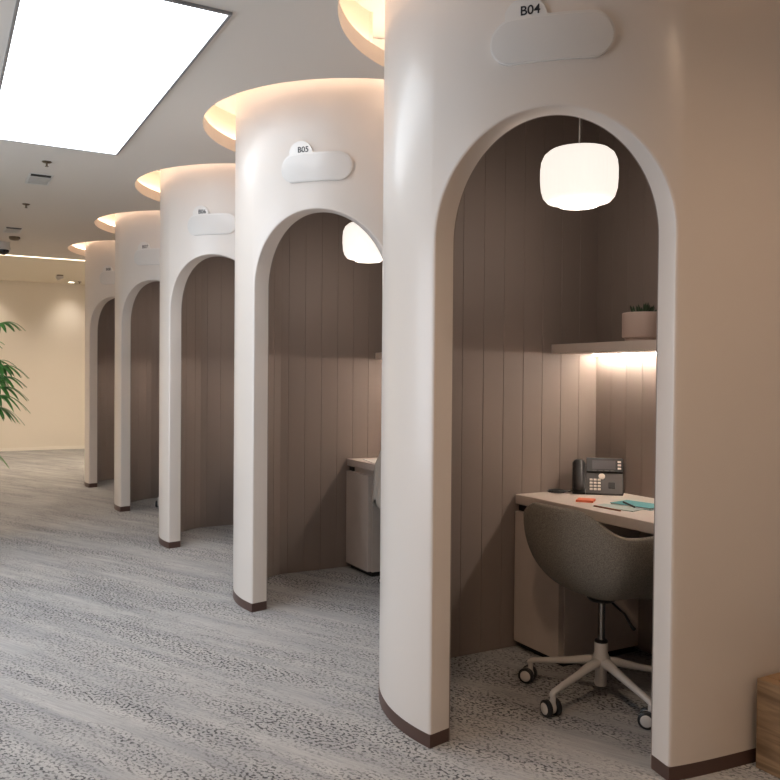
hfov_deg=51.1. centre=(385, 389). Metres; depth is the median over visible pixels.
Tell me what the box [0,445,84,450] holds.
baseboard
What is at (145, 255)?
sign
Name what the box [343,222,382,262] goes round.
pendant lamp
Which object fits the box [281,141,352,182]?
sign
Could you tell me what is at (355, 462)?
desk
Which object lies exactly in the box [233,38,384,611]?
booth
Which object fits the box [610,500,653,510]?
notebook
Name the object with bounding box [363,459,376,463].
paper sheet
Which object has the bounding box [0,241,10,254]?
dome camera
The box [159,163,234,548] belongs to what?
booth
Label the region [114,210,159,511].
booth
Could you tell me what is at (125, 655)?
floor
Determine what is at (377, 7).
ceiling
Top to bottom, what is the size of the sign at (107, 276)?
0.210 m
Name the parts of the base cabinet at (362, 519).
door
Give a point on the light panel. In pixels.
(81, 75)
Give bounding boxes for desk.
[347,457,377,470]
[516,490,653,650]
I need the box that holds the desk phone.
[548,457,623,495]
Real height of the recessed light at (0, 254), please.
0.004 m
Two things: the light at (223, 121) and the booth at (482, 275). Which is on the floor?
the booth at (482, 275)
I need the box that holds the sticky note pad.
[576,498,595,502]
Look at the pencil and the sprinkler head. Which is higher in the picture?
the sprinkler head
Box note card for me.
[593,504,643,511]
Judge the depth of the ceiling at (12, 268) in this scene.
12.16 m
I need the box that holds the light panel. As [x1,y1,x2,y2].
[0,0,231,154]
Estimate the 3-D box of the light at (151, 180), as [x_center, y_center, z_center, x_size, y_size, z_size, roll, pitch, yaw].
[-1.657,-1.743,6.154,0.621,0.199,1.871,0,1,-29]
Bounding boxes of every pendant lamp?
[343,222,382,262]
[540,118,618,209]
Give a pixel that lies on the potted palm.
(4, 369)
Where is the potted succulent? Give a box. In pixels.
[622,303,656,340]
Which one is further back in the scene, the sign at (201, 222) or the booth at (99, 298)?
the booth at (99, 298)
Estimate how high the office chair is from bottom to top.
0.795 m
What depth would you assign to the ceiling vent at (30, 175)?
6.05 m
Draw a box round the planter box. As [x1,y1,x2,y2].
[756,672,779,778]
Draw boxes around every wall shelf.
[375,352,381,358]
[551,340,655,355]
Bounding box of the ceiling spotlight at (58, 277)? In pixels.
[56,275,63,280]
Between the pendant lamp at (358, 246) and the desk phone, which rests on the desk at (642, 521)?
the desk phone
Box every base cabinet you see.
[346,466,380,576]
[514,504,638,666]
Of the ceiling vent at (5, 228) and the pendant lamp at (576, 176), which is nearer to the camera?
the pendant lamp at (576, 176)
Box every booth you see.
[84,240,114,487]
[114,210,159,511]
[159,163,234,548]
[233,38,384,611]
[379,0,779,779]
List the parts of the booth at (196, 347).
skirting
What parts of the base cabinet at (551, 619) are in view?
finger pull, door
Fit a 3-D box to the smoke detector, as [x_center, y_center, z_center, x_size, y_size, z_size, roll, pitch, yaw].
[-3.932,-1.604,8.646,0.110,0.040,0.110,0,1,-29]
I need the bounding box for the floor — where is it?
[0,449,779,779]
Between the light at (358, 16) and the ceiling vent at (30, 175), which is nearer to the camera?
the light at (358, 16)
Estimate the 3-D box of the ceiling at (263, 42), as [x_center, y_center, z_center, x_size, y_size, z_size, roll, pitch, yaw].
[-1.256,-1.561,3.635,4.685,0.078,14.440,0,1,-29]
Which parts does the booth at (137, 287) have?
skirting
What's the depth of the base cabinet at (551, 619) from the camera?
3.76 m
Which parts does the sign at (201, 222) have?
panel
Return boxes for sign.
[99,265,114,284]
[134,242,159,264]
[187,205,234,235]
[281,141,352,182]
[490,0,615,65]
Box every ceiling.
[0,0,383,259]
[0,255,84,284]
[157,0,384,171]
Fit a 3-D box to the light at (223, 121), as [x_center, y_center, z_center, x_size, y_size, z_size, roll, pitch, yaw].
[-0.774,-1.710,4.541,0.621,0.199,1.871,0,1,-29]
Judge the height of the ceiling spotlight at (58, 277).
0.110 m
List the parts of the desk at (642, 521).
panel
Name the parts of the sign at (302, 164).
panel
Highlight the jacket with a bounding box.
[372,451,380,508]
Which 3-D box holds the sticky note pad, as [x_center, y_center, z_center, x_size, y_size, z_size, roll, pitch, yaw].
[0.908,0.499,3.690,0.076,0.010,0.076,1,1,23]
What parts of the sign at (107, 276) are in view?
panel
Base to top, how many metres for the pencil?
0.007 m
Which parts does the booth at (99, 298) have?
skirting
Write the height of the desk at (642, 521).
0.735 m
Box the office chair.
[518,502,653,729]
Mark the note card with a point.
(623, 508)
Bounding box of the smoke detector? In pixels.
[9,236,19,240]
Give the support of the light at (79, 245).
attached to the ceiling at (263, 42)
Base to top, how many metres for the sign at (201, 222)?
0.210 m
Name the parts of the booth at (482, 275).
skirting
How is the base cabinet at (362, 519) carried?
on the floor
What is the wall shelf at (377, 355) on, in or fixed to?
attached to the booth at (308, 325)
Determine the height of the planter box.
0.300 m
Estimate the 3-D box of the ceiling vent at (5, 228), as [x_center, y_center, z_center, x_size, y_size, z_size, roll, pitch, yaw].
[-3.763,-1.612,8.237,0.164,0.008,0.360,0,1,-29]
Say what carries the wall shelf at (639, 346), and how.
attached to the booth at (482, 275)
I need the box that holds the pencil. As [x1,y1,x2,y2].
[594,505,620,510]
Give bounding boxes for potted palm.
[0,321,29,467]
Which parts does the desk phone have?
coiled cord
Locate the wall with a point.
(49, 346)
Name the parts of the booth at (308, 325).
skirting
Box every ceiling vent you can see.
[3,227,22,233]
[25,173,52,185]
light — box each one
[0,254,84,260]
[72,242,84,248]
[98,214,114,225]
[137,171,159,191]
[204,12,372,139]
[339,0,372,42]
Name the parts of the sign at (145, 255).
panel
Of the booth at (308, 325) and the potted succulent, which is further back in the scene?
the booth at (308, 325)
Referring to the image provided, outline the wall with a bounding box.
[0,280,84,447]
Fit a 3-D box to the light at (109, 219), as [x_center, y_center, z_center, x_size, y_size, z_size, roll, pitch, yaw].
[-2.539,-1.776,7.767,0.621,0.199,1.871,0,1,-29]

